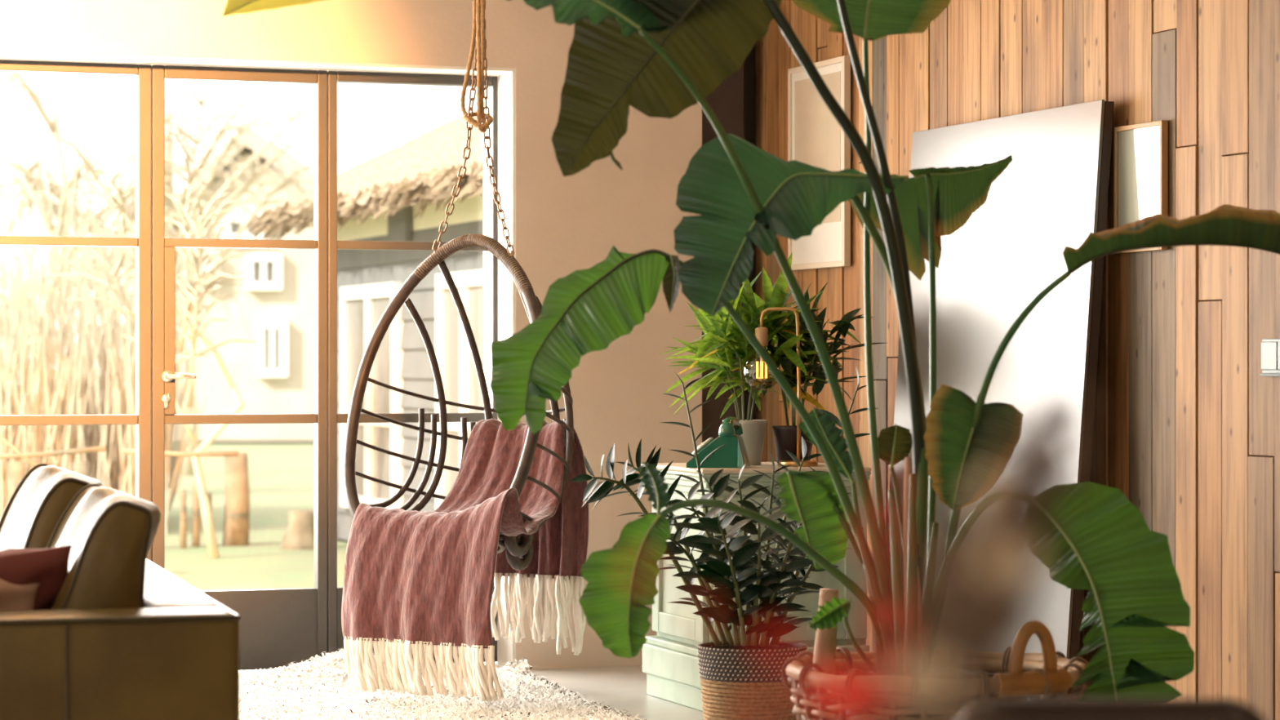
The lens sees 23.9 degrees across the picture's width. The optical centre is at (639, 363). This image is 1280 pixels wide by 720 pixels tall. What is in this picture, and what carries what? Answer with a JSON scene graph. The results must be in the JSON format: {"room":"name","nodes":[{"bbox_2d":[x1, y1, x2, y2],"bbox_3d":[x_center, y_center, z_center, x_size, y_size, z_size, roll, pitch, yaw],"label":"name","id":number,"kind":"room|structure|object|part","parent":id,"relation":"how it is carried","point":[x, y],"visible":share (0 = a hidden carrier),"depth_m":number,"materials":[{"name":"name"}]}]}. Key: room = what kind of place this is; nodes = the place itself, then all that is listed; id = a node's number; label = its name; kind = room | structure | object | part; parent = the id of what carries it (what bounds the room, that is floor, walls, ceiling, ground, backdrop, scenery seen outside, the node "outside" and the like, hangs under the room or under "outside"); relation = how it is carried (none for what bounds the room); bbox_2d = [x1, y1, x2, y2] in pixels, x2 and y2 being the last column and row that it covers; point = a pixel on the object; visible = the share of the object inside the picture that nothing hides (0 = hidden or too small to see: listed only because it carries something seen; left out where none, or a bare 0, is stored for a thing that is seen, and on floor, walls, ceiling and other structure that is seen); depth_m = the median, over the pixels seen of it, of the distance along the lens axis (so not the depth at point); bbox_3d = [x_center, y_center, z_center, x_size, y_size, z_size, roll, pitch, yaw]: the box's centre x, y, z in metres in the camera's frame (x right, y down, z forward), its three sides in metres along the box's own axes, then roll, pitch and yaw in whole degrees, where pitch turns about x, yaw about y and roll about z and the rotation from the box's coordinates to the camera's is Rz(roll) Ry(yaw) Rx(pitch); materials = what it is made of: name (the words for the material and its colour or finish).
{"room":"living room","nodes":[
{"label":"living room","id":0,"kind":"room"},
{"bbox_2d":[0,0,702,669],"bbox_3d":[-3.891,-0.265,10.090,8.600,2.780,0.420,0,0,-20],"label":"wall","id":1,"kind":"structure","parent":0,"point":[565,225],"depth_m":11.13,"materials":[{"name":"paint"}]},
{"bbox_2d":[0,59,151,561],"bbox_3d":[-2.042,0.021,10.758,0.595,2.184,0.065,0,0,-20],"label":"window","id":2,"kind":"structure","parent":1,"relation":"in","point":[142,242],"depth_m":10.82,"materials":[{"name":"wood"}]},
{"bbox_2d":[151,64,327,670],"bbox_3d":[-1.446,0.021,10.938,0.642,2.184,0.123,0,0,-20],"label":"door","id":3,"kind":"structure","parent":1,"relation":"in","point":[278,627],"depth_m":10.96,"materials":[{"name":"wood"}]},
{"bbox_3d":[-1.652,0.047,10.831,0.117,0.041,0.058,0,0,-19],"label":"handle","id":4,"kind":"part","parent":3,"relation":"part of","materials":[{"name":"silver metal"}]},
{"bbox_3d":[-1.452,0.968,10.965,0.562,0.290,0.038,0,0,-19],"label":"kick panel","id":5,"kind":"part","parent":3,"relation":"part of","materials":[{"name":"metal"}]},
{"bbox_2d":[0,50,515,666],"bbox_3d":[-3.632,0.021,10.062,6.671,2.208,0.186,0,0,-20],"label":"trim","id":6,"kind":"structure","parent":1,"relation":"attached to","point":[506,76],"depth_m":11.09,"materials":[{"name":"white paint"}]},
{"bbox_2d":[327,70,497,662],"bbox_3d":[-0.845,0.021,11.182,0.646,2.184,0.065,0,0,-20],"label":"window","id":7,"kind":"structure","parent":1,"relation":"in","point":[335,633],"depth_m":11.07,"materials":[{"name":"metal"}]},
{"bbox_3d":[-0.838,0.968,11.183,0.593,0.290,0.038,0,0,-19],"label":"kick panel","id":8,"kind":"part","parent":7,"relation":"part of","materials":[{"name":"metal"}]},
{"bbox_2d":[702,44,755,444],"bbox_3d":[0.429,-0.265,11.625,0.570,2.780,0.370,0,0,-20],"label":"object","id":9,"kind":"structure","parent":1,"relation":"attached to","point":[732,102],"depth_m":11.40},
{"bbox_2d":[239,662,818,719],"bbox_3d":[-1.603,1.185,4.482,9.170,0.120,12.720,0,0,-20],"label":"floor","id":10,"kind":"structure","parent":0,"point":[622,687],"depth_m":10.45,"materials":[{"name":"concrete"}]},
{"bbox_2d":[0,558,241,719],"bbox_3d":[-1.609,0.824,7.226,1.023,0.601,2.207,0,0,-15],"label":"leather sofa","id":11,"kind":"object","parent":10,"relation":"on","point":[176,656],"visible":0.87,"depth_m":6.25,"materials":[{"name":"brown leather"}]},
{"bbox_2d":[0,578,39,610],"bbox_3d":[-1.460,0.570,6.457,0.187,0.349,0.347,0,0,35],"label":"throw pillow","id":12,"kind":"object","parent":11,"relation":"on","point":[13,597],"visible":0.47,"depth_m":6.48,"materials":[{"name":"beige fabric"}]},
{"bbox_2d":[0,544,72,610],"bbox_3d":[-1.413,0.550,6.568,0.328,0.305,0.227,0,0,-39],"label":"throw pillow","id":13,"kind":"object","parent":11,"relation":"on","point":[49,567],"visible":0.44,"depth_m":6.55,"materials":[{"name":"red fabric"}]},
{"bbox_2d":[0,463,102,551],"bbox_3d":[-1.497,0.477,7.435,0.298,0.446,0.696,0,0,-20],"label":"leather cushion","id":14,"kind":"object","parent":11,"relation":"on","point":[29,518],"visible":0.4,"depth_m":7.29,"materials":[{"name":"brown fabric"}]},
{"bbox_2d":[45,483,160,609],"bbox_3d":[-1.256,0.499,6.806,0.296,0.436,0.695,0,0,-20],"label":"leather cushion","id":15,"kind":"object","parent":11,"relation":"on","point":[111,533],"visible":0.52,"depth_m":6.51,"materials":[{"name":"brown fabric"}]},
{"bbox_3d":[-1.356,0.794,6.283,1.020,0.541,0.240,0,0,-15],"label":"arm","id":16,"kind":"part","parent":11,"relation":"part of","materials":[{"name":"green leather"}]},
{"bbox_3d":[-1.231,0.794,7.459,0.165,0.541,1.955,0,0,-15],"label":"backrest","id":17,"kind":"part","parent":11,"relation":"part of","materials":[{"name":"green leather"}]},
{"bbox_2d":[239,648,650,719],"bbox_3d":[-1.199,1.060,9.687,2.390,0.123,1.902,0,0,-20],"label":"rug","id":18,"kind":"object","parent":10,"relation":"on","point":[321,688],"visible":0.62,"depth_m":9.85,"materials":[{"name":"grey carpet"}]},
{"bbox_2d":[696,640,807,719],"bbox_3d":[0.315,0.957,8.500,0.311,0.332,0.311,0,0,-20],"label":"basket","id":19,"kind":"object","parent":10,"relation":"on","point":[753,678],"visible":0.52,"depth_m":8.38,"materials":[{"name":"wicker"}]},
{"bbox_2d":[568,367,878,705],"bbox_3d":[0.277,0.556,8.530,0.714,1.098,0.975,0,0,28],"label":"zamioculcas","id":20,"kind":"object","parent":19,"relation":"in","point":[744,570],"visible":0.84,"depth_m":8.33,"materials":[{"name":"green plant"}]},
{"bbox_3d":[0.045,0.553,8.411,0.373,0.478,0.026,0,0,-16],"label":"stem","id":21,"kind":"part","parent":20,"relation":"part of","materials":[{"name":"plant"}]},
{"bbox_3d":[0.112,0.546,8.560,0.280,0.505,0.020,0,0,14],"label":"stem","id":22,"kind":"part","parent":20,"relation":"part of","materials":[{"name":"plant"}]},
{"bbox_3d":[0.161,0.630,8.374,0.248,0.321,0.017,0,0,-34],"label":"stem","id":23,"kind":"part","parent":20,"relation":"part of","materials":[{"name":"plant"}]},
{"bbox_3d":[0.202,0.428,8.661,0.016,0.748,0.241,0,0,-40],"label":"stem","id":24,"kind":"part","parent":20,"relation":"part of","materials":[{"name":"plant"}]},
{"bbox_3d":[0.211,0.574,8.268,0.038,0.424,0.295,0,0,30],"label":"stem","id":25,"kind":"part","parent":20,"relation":"part of","materials":[{"name":"plant"}]},
{"bbox_3d":[0.243,0.556,8.305,0.025,0.463,0.242,0,0,24],"label":"stem","id":26,"kind":"part","parent":20,"relation":"part of","materials":[{"name":"plant"}]},
{"bbox_3d":[0.254,0.604,8.209,0.020,0.362,0.333,0,0,13],"label":"stem","id":27,"kind":"part","parent":20,"relation":"part of","materials":[{"name":"plant"}]},
{"bbox_3d":[0.293,0.554,8.372,0.019,0.469,0.154,0,0,11],"label":"stem","id":28,"kind":"part","parent":20,"relation":"part of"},
{"bbox_3d":[0.321,0.589,8.243,0.018,0.393,0.288,0,0,-2],"label":"stem","id":29,"kind":"part","parent":20,"relation":"part of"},
{"bbox_3d":[0.350,0.543,8.439,0.016,0.496,0.093,0,0,-37],"label":"stem","id":30,"kind":"part","parent":20,"relation":"part of","materials":[{"name":"plant"}]},
{"bbox_3d":[0.380,0.618,8.276,0.016,0.337,0.267,0,0,-19],"label":"stem","id":31,"kind":"part","parent":20,"relation":"part of","materials":[{"name":"plant"}]},
{"bbox_3d":[0.413,0.581,8.398,0.180,0.419,0.026,0,0,40],"label":"stem","id":32,"kind":"part","parent":20,"relation":"part of","materials":[{"name":"plant"}]},
{"bbox_3d":[0.406,0.536,8.664,0.023,0.531,0.225,0,0,34],"label":"stem","id":33,"kind":"part","parent":20,"relation":"part of","materials":[{"name":"plant"}]},
{"bbox_3d":[0.460,0.617,8.434,0.212,0.352,0.016,0,0,22],"label":"stem","id":34,"kind":"part","parent":20,"relation":"part of","materials":[{"name":"plant"}]},
{"bbox_3d":[0.509,0.432,8.728,0.363,0.747,0.018,0,0,-45],"label":"stem","id":35,"kind":"part","parent":20,"relation":"part of","materials":[{"name":"plant"}]},
{"bbox_2d":[640,462,871,711],"bbox_3d":[0.380,0.733,10.080,0.595,0.785,0.600,0,0,-20],"label":"base cabinet","id":36,"kind":"object","parent":10,"relation":"on","point":[673,675],"visible":0.33,"depth_m":9.91,"materials":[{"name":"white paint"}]},
{"bbox_3d":[0.138,0.670,9.994,0.008,0.330,0.350,0,0,-19],"label":"panel","id":37,"kind":"part","parent":36,"relation":"part of","materials":[{"name":"green paint"}]},
{"bbox_3d":[0.131,0.670,9.992,0.021,0.470,0.490,0,0,-19],"label":"door","id":38,"kind":"part","parent":36,"relation":"part of","materials":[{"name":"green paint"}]},
{"bbox_2d":[686,416,750,468],"bbox_3d":[0.259,0.257,9.888,0.197,0.168,0.326,0,0,6],"label":"telephone","id":39,"kind":"object","parent":36,"relation":"on","point":[734,454],"visible":0.85,"depth_m":9.80,"materials":[{"name":"teal"}]},
{"bbox_2d":[722,419,766,465],"bbox_3d":[0.350,0.265,10.096,0.150,0.150,0.149,0,0,-20],"label":"plant pot","id":40,"kind":"object","parent":36,"relation":"on","point":[753,431],"visible":0.47,"depth_m":10.04,"materials":[{"name":"grey"}]},
{"bbox_2d":[658,252,843,420],"bbox_3d":[0.368,-0.078,10.109,0.628,0.578,0.586,0,0,-20],"label":"plant","id":41,"kind":"object","parent":40,"relation":"in","point":[723,340],"visible":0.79,"depth_m":10.05,"materials":[{"name":"green plant"}]},
{"bbox_3d":[0.382,0.390,10.081,0.590,0.070,0.590,0,0,-19],"label":"cornice","id":42,"kind":"part","parent":36,"relation":"part of","materials":[{"name":"green paint"}]},
{"bbox_2d":[742,306,817,466],"bbox_3d":[0.464,0.077,9.984,0.249,0.526,0.129,0,0,0],"label":"table lamp","id":43,"kind":"object","parent":36,"relation":"on","point":[761,332],"visible":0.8,"depth_m":9.98,"materials":[{"name":"gold metal"}]},
{"bbox_2d":[755,326,768,346],"bbox_3d":[0.402,-0.089,9.984,0.042,0.062,0.042,0,0,-19],"label":"socket","id":44,"kind":"object","parent":43,"relation":"attached to","point":[761,332],"depth_m":9.97,"materials":[{"name":"gold metal"}]},
{"bbox_3d":[0.402,0.015,9.984,0.127,0.152,0.127,0,0,-19],"label":"bulb","id":45,"kind":"part","parent":43,"relation":"part of","materials":[{"name":"clear glass"}]},
{"bbox_3d":[0.464,0.070,9.984,0.136,0.511,0.012,0,0,0],"label":"arm","id":46,"kind":"part","parent":43,"relation":"part of","materials":[{"name":"gold metal"}]},
{"bbox_3d":[0.492,0.670,9.843,0.538,0.470,0.012,0,0,-19],"label":"frame","id":47,"kind":"part","parent":36,"relation":"part of","materials":[{"name":"green paint"}]},
{"bbox_2d":[771,425,813,465],"bbox_3d":[0.514,0.275,10.112,0.150,0.130,0.149,0,0,-20],"label":"plant pot","id":48,"kind":"object","parent":36,"relation":"on","point":[784,437],"visible":0.53,"depth_m":10.06,"materials":[{"name":"black"}]},
{"bbox_2d":[748,282,884,426],"bbox_3d":[0.573,-0.022,10.114,0.429,0.506,0.440,0,0,-28],"label":"plant","id":49,"kind":"object","parent":48,"relation":"in","point":[842,326],"visible":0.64,"depth_m":10.08,"materials":[{"name":"green plant"}]},
{"bbox_2d":[792,646,870,719],"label":"wicker basket","id":50,"kind":"object","parent":10,"relation":"on","point":[846,660],"depth_m":7.18,"materials":[{"name":"wicker"}]},
{"bbox_2d":[222,0,1279,697],"bbox_3d":[0.308,-0.252,6.999,2.583,2.053,0.863,0,0,-12],"label":"strelitzia","id":51,"kind":"object","parent":50,"relation":"in","point":[656,58],"visible":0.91,"depth_m":6.92,"materials":[{"name":"green plant"}]},
{"bbox_2d":[628,385,1093,719],"bbox_3d":[0.091,0.567,1.120,0.260,1.117,0.260,0,0,-20],"label":"plant","id":52,"kind":"object","parent":10,"relation":"on","point":[982,557],"visible":1,"depth_m":1.11,"materials":[{"name":"red"}]},
{"bbox_3d":[0.056,0.206,1.121,0.112,0.259,0.002,0,0,0],"label":"stem","id":53,"kind":"part","parent":52,"relation":"part of","materials":[{"name":"brown"}]},
{"bbox_3d":[0.062,0.212,1.090,0.087,0.246,0.002,0,0,-19],"label":"stem","id":54,"kind":"part","parent":52,"relation":"part of","materials":[{"name":"brown"}]},
{"bbox_3d":[0.062,0.234,1.133,0.002,0.203,0.068,0,0,-30],"label":"stem","id":55,"kind":"part","parent":52,"relation":"part of","materials":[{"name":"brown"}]},
{"bbox_3d":[0.060,0.219,1.118,0.025,0.231,0.002,0,0,12],"label":"stem","id":56,"kind":"part","parent":52,"relation":"part of","materials":[{"name":"brown"}]},
{"bbox_3d":[0.070,0.223,1.132,0.002,0.224,0.069,0,0,-24],"label":"stem","id":57,"kind":"part","parent":52,"relation":"part of","materials":[{"name":"brown"}]},
{"bbox_3d":[0.082,0.229,1.151,0.039,0.212,0.002,0,0,40],"label":"stem","id":58,"kind":"part","parent":52,"relation":"part of","materials":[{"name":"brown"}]},
{"bbox_3d":[0.075,0.228,1.105,0.002,0.215,0.060,0,0,4],"label":"stem","id":59,"kind":"part","parent":52,"relation":"part of","materials":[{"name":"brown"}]},
{"bbox_3d":[0.097,0.228,1.123,0.029,0.215,0.002,0,0,-14],"label":"stem","id":60,"kind":"part","parent":52,"relation":"part of","materials":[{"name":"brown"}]},
{"bbox_3d":[0.083,0.199,1.107,0.002,0.273,0.064,0,0,-3],"label":"stem","id":61,"kind":"part","parent":52,"relation":"part of","materials":[{"name":"brown"}]},
{"bbox_3d":[0.082,0.191,1.122,0.022,0.288,0.008,0,0,-19],"label":"stem","id":62,"kind":"part","parent":52,"relation":"part of","materials":[{"name":"brown"}]},
{"bbox_3d":[0.097,0.213,1.150,0.002,0.244,0.028,0,0,-18],"label":"stem","id":63,"kind":"part","parent":52,"relation":"part of","materials":[{"name":"brown"}]},
{"bbox_3d":[0.093,0.216,1.088,0.002,0.238,0.030,0,0,20],"label":"stem","id":64,"kind":"part","parent":52,"relation":"part of","materials":[{"name":"brown"}]},
{"bbox_3d":[0.107,0.226,1.119,0.002,0.218,0.012,0,0,-38],"label":"stem","id":65,"kind":"part","parent":52,"relation":"part of","materials":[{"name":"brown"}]},
{"bbox_3d":[0.101,0.215,1.107,0.002,0.241,0.069,0,0,-14],"label":"stem","id":66,"kind":"part","parent":52,"relation":"part of","materials":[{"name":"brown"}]},
{"bbox_3d":[0.115,0.206,1.145,0.002,0.259,0.035,0,0,22],"label":"stem","id":67,"kind":"part","parent":52,"relation":"part of","materials":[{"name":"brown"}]},
{"bbox_3d":[0.116,0.207,1.148,0.002,0.255,0.036,0,0,37],"label":"stem","id":68,"kind":"part","parent":52,"relation":"part of","materials":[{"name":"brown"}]},
{"bbox_3d":[0.104,0.193,1.126,0.060,0.285,0.025,0,0,-19],"label":"stem","id":69,"kind":"part","parent":52,"relation":"part of","materials":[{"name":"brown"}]},
{"bbox_3d":[0.103,0.214,1.129,0.058,0.243,0.002,0,0,6],"label":"stem","id":70,"kind":"part","parent":52,"relation":"part of","materials":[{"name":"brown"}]},
{"bbox_3d":[0.109,0.203,1.107,0.002,0.264,0.080,0,0,-34],"label":"stem","id":71,"kind":"part","parent":52,"relation":"part of","materials":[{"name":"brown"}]},
{"bbox_3d":[0.124,0.199,1.118,0.035,0.271,0.002,0,0,-26],"label":"stem","id":72,"kind":"part","parent":52,"relation":"part of","materials":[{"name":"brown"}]},
{"bbox_3d":[0.116,0.186,1.087,0.038,0.299,0.041,0,0,-19],"label":"stem","id":73,"kind":"part","parent":52,"relation":"part of","materials":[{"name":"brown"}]},
{"bbox_3d":[0.117,0.179,1.135,0.098,0.312,0.023,0,0,-19],"label":"stem","id":74,"kind":"part","parent":52,"relation":"part of","materials":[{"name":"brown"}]},
{"bbox_2d":[893,692,919,719],"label":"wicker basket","id":75,"kind":"object","parent":10,"relation":"on","point":[900,714],"depth_m":6.94,"materials":[{"name":"wicker"}]},
{"bbox_2d":[849,700,977,718],"bbox_3d":[0.685,0.958,7.260,0.410,0.300,0.410,0,0,-20],"label":"plant pot","id":76,"kind":"object","parent":75,"relation":"on","point":[917,716],"visible":0.02,"depth_m":7.08,"materials":[{"name":"black plastic"}]},
{"bbox_2d":[888,99,1114,697],"bbox_3d":[1.079,0.179,9.380,0.177,1.891,1.314,0,0,-20],"label":"leaning board","id":77,"kind":"object","parent":10,"relation":"on","point":[1053,193],"visible":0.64,"depth_m":9.16,"materials":[{"name":"grey"}]},
{"bbox_2d":[991,620,1090,698],"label":"wicker basket","id":78,"kind":"object","parent":10,"relation":"on","point":[1046,673],"depth_m":7.00,"materials":[{"name":"wicker"}]},
{"bbox_3d":[0.911,0.665,6.990,0.141,0.141,0.034,0,0,-35],"label":"handle","id":79,"kind":"part","parent":78,"relation":"part of","materials":[{"name":"wicker"}]},
{"bbox_2d":[958,697,1264,719],"bbox_3d":[0.522,0.748,3.133,0.384,0.755,0.466,0,0,0],"label":"dining chair","id":80,"kind":"object","parent":10,"relation":"on","point":[1001,708],"visible":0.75,"depth_m":3.31,"materials":[{"name":"black"}]},
{"bbox_2d":[755,0,1279,719],"bbox_3d":[2.625,-0.265,5.788,0.287,2.780,12.360,0,0,-20],"label":"wall","id":81,"kind":"structure","parent":0,"point":[1186,426],"depth_m":8.56,"materials":[{"name":"brown"}]},
{"bbox_2d":[787,55,850,270],"bbox_3d":[0.645,-0.714,10.905,0.026,0.743,0.523,0,0,-20],"label":"picture frame","id":82,"kind":"object","parent":81,"relation":"attached to","point":[815,138],"visible":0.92,"depth_m":10.86,"materials":[{"name":"beige"}]},
{"bbox_2d":[794,71,840,223],"bbox_3d":[0.640,-0.769,10.903,0.002,0.533,0.423,0,0,-20],"label":"artwork","id":83,"kind":"object","parent":82,"relation":"attached to","point":[817,133],"depth_m":10.90},
{"bbox_2d":[1113,120,1168,253],"bbox_3d":[1.437,-0.504,8.675,0.021,0.367,0.283,0,0,-20],"label":"picture frame","id":84,"kind":"object","parent":81,"relation":"attached to","point":[1140,150],"visible":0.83,"depth_m":8.67,"materials":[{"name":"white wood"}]},
{"bbox_2d":[1118,125,1159,226],"bbox_3d":[1.442,-0.504,8.676,0.012,0.339,0.255,0,0,-19],"label":"print","id":85,"kind":"object","parent":84,"relation":"attached to","point":[1138,145],"depth_m":8.68,"materials":[{"name":"white paper"}]},
{"bbox_2d":[1259,338,1279,376],"bbox_3d":[1.690,-0.016,7.979,0.016,0.099,0.182,0,0,-20],"label":"light switch","id":86,"kind":"object","parent":81,"relation":"attached to","point":[1270,348],"visible":1,"depth_m":8.01,"materials":[{"name":"white"}]},
{"bbox_3d":[-1.603,-1.705,4.482,9.170,0.100,12.720,0,0,-20],"label":"ceiling","id":87,"kind":"structure","parent":0,"visible":0},
{"bbox_2d":[432,9,480,251],"bbox_3d":[-0.624,-1.006,10.264,0.191,1.264,0.044,0,0,22],"label":"chain","id":88,"kind":"object","parent":87,"relation":"hanging from","point":[473,89],"visible":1,"depth_m":10.24,"materials":[{"name":"brown metal"}]},
{"bbox_2d":[460,0,493,133],"bbox_3d":[-0.550,-1.215,10.234,0.101,0.870,0.129,0,0,-20],"label":"rope","id":89,"kind":"object","parent":87,"relation":"hanging from","point":[478,17],"visible":1,"depth_m":10.21,"materials":[{"name":"fabric"}]},
{"bbox_2d":[480,0,514,257],"bbox_3d":[-0.476,-0.996,10.190,0.043,1.292,0.181,0,0,-43],"label":"chain","id":90,"kind":"object","parent":87,"relation":"hanging from","point":[500,210],"visible":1,"depth_m":10.23,"materials":[{"name":"brown metal"}]},
{"bbox_2d":[343,233,573,570],"bbox_3d":[-0.554,0.124,10.256,0.808,1.130,0.657,0,0,34],"label":"chair","id":91,"kind":"object","parent":90,"relation":"hanging from","point":[522,546],"visible":0.66,"depth_m":10.32,"materials":[{"name":"wicker"}]},
{"bbox_3d":[-0.538,0.438,10.280,0.740,0.143,0.477,0,0,34],"label":"cross rail","id":92,"kind":"part","parent":91,"relation":"part of","materials":[{"name":"wicker"}]},
{"bbox_3d":[-0.516,0.335,10.313,0.771,0.149,0.497,0,0,34],"label":"cross rail","id":93,"kind":"part","parent":91,"relation":"part of","materials":[{"name":"metal"}]},
{"bbox_2d":[341,418,588,701],"bbox_3d":[-0.501,0.631,10.126,0.680,0.895,0.881,0,0,33],"label":"throw blanket","id":94,"kind":"object","parent":91,"relation":"on","point":[417,584],"visible":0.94,"depth_m":9.90,"materials":[{"name":"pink fabric"}]},
{"bbox_3d":[-0.505,0.226,10.330,0.777,0.144,0.479,0,0,34],"label":"cross rail","id":95,"kind":"part","parent":91,"relation":"part of","materials":[{"name":"wicker"}]},
{"bbox_3d":[-0.501,0.114,10.335,0.764,0.132,0.436,0,0,34],"label":"cross rail","id":96,"kind":"part","parent":91,"relation":"part of","materials":[{"name":"wicker"}]},
{"bbox_3d":[-0.629,0.605,10.145,0.519,0.090,0.264,0,0,34],"label":"seat rail","id":97,"kind":"part","parent":91,"relation":"part of","materials":[{"name":"wicker"}]},
{"bbox_3d":[-0.577,0.533,10.223,0.657,0.123,0.404,0,0,34],"label":"cross rail","id":98,"kind":"part","parent":91,"relation":"part of","materials":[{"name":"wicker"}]},
{"label":"outside","id":99,"kind":"structure","parent":0,"visible":0},
{"bbox_2d":[164,440,347,591],"bbox_3d":[-21.868,1.300,61.752,120.000,0.150,108.980,0,0,-20],"label":"lawn","id":100,"kind":"structure","parent":99,"point":[281,473],"depth_m":22.95,"materials":[{"name":"plant"}]},
{"bbox_2d":[0,220,208,534],"bbox_3d":[-4.463,0.080,23.067,2.306,2.304,3.622,0,0,-6],"label":"fence","id":101,"kind":"object","parent":100,"relation":"on","point":[76,387],"visible":0.53,"depth_m":21.91,"materials":[{"name":"beige"}]},
{"bbox_2d":[0,71,247,378],"bbox_3d":[-5.083,-0.809,26.750,3.776,4.077,4.422,0,0,-20],"label":"bare tree","id":102,"kind":"object","parent":100,"relation":"on","point":[42,199],"visible":0.46,"depth_m":26.91,"materials":[{"name":"beige plant"}]},
{"bbox_2d":[0,434,249,548],"bbox_3d":[-3.204,0.805,18.663,1.510,0.946,3.381,0,0,-6],"label":"outdoor table","id":103,"kind":"object","parent":100,"relation":"on","point":[236,532],"visible":0.35,"depth_m":20.12,"materials":[{"name":"wood"}]},
{"bbox_3d":[-3.946,0.950,19.126,0.131,0.653,0.127,0,0,-19],"label":"post","id":104,"kind":"part","parent":103,"relation":"part of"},
{"bbox_3d":[-3.464,0.519,17.000,0.478,0.374,0.031,0,0,0],"label":"rail","id":105,"kind":"part","parent":103,"relation":"part of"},
{"bbox_3d":[-3.349,0.503,17.000,0.691,0.081,0.031,0,0,0],"label":"rail","id":106,"kind":"part","parent":103,"relation":"part of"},
{"bbox_3d":[-3.625,0.958,19.623,0.131,0.637,0.127,0,0,-19],"label":"post","id":107,"kind":"part","parent":103,"relation":"part of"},
{"bbox_3d":[-2.618,0.509,17.200,0.661,0.045,0.031,0,0,0],"label":"rail","id":108,"kind":"part","parent":103,"relation":"part of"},
{"bbox_3d":[-3.021,1.056,19.968,0.048,0.439,0.047,0,0,-19],"label":"post","id":109,"kind":"part","parent":103,"relation":"part of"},
{"bbox_3d":[-2.961,1.038,20.145,0.055,0.476,0.053,0,0,-19],"label":"post","id":110,"kind":"part","parent":103,"relation":"part of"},
{"bbox_3d":[-2.900,1.074,20.326,0.044,0.402,0.042,0,0,-19],"label":"post","id":111,"kind":"part","parent":103,"relation":"part of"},
{"bbox_3d":[-2.716,0.942,20.328,0.186,0.672,0.180,0,0,-19],"label":"post","id":112,"kind":"part","parent":103,"relation":"part of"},
{"bbox_2d":[41,81,267,558],"bbox_3d":[-3.021,-0.318,18.847,1.357,3.099,1.420,0,0,-20],"label":"bare tree","id":113,"kind":"object","parent":100,"relation":"on","point":[189,324],"visible":0.75,"depth_m":18.84,"materials":[{"name":"beige plant"}]},
{"bbox_2d":[0,80,367,475],"bbox_3d":[-5.077,-1.079,32.482,4.176,4.613,4.064,0,0,-20],"label":"bare tree","id":114,"kind":"object","parent":100,"relation":"on","point":[188,469],"visible":0.5,"depth_m":32.19,"materials":[{"name":"beige plant"}]},
{"bbox_2d":[173,127,314,440],"bbox_3d":[-5.955,-1.209,48.700,2.611,4.780,6.000,0,0,0],"label":"building","id":115,"kind":"structure","parent":100,"relation":"on","point":[276,301],"depth_m":46.00,"materials":[{"name":"beige"}]},
{"bbox_3d":[-6.131,-2.055,45.950,0.174,0.181,0.060,0,0,0],"label":"pane","id":116,"kind":"part","parent":115,"relation":"part of","materials":[{"name":"grey"}]},
{"bbox_3d":[-5.812,-1.393,45.950,0.118,0.317,0.060,0,0,0],"label":"pane","id":117,"kind":"part","parent":115,"relation":"part of","materials":[{"name":"grey"}]},
{"bbox_3d":[-5.660,-0.223,45.950,0.075,0.626,0.060,0,0,0],"label":"pane","id":118,"kind":"part","parent":115,"relation":"part of","materials":[{"name":"grey"}]},
{"bbox_3d":[-5.613,-1.393,45.950,0.118,0.317,0.060,0,0,0],"label":"pane","id":119,"kind":"part","parent":115,"relation":"part of","materials":[{"name":"grey"}]},
{"bbox_3d":[-5.505,-0.223,45.950,0.075,0.626,0.060,0,0,0],"label":"pane","id":120,"kind":"part","parent":115,"relation":"part of","materials":[{"name":"grey"}]},
{"bbox_2d":[280,509,314,550],"bbox_3d":[-2.236,1.121,19.968,0.350,0.311,0.340,0,0,-20],"label":"tree stump","id":121,"kind":"object","parent":100,"relation":"on","point":[299,535],"visible":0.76,"depth_m":19.86,"materials":[{"name":"wood"}]},
{"bbox_2d":[246,109,483,541],"bbox_3d":[1.279,-0.615,17.492,5.112,3.680,10.123,0,0,-20],"label":"house","id":122,"kind":"structure","parent":100,"relation":"on","point":[402,193],"depth_m":19.11,"materials":[{"name":"beige"}]},
{"bbox_3d":[-1.884,-0.040,20.223,0.010,0.776,0.577,0,0,-19],"label":"pane","id":123,"kind":"part","parent":122,"relation":"part of","materials":[{"name":"grey"}]},
{"bbox_3d":[-1.884,0.646,20.223,0.010,0.477,0.577,0,0,-19],"label":"pane","id":124,"kind":"part","parent":122,"relation":"part of","materials":[{"name":"grey"}]},
{"bbox_3d":[-1.658,-0.040,19.585,0.010,0.776,0.577,0,0,-19],"label":"pane","id":125,"kind":"part","parent":122,"relation":"part of","materials":[{"name":"grey"}]},
{"bbox_3d":[-1.658,0.646,19.585,0.010,0.477,0.577,0,0,-19],"label":"pane","id":126,"kind":"part","parent":122,"relation":"part of","materials":[{"name":"grey"}]},
{"bbox_2d":[387,205,411,241],"bbox_3d":[-1.530,-0.879,19.210,0.040,0.227,0.439,0,0,-19],"label":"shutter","id":127,"kind":"object","parent":122,"relation":"hanging from","point":[399,225],"depth_m":19.11,"materials":[{"name":"wood"}]},
{"bbox_3d":[-1.105,-0.055,18.024,0.010,0.789,0.432,0,0,-19],"label":"pane","id":128,"kind":"part","parent":122,"relation":"part of","materials":[{"name":"grey"}]},
{"bbox_3d":[-1.105,0.642,18.024,0.010,0.486,0.432,0,0,-19],"label":"pane","id":129,"kind":"part","parent":122,"relation":"part of","materials":[{"name":"grey"}]},
{"bbox_3d":[-0.927,-0.055,17.522,0.010,0.789,0.432,0,0,-19],"label":"pane","id":130,"kind":"part","parent":122,"relation":"part of","materials":[{"name":"grey"}]}
]}

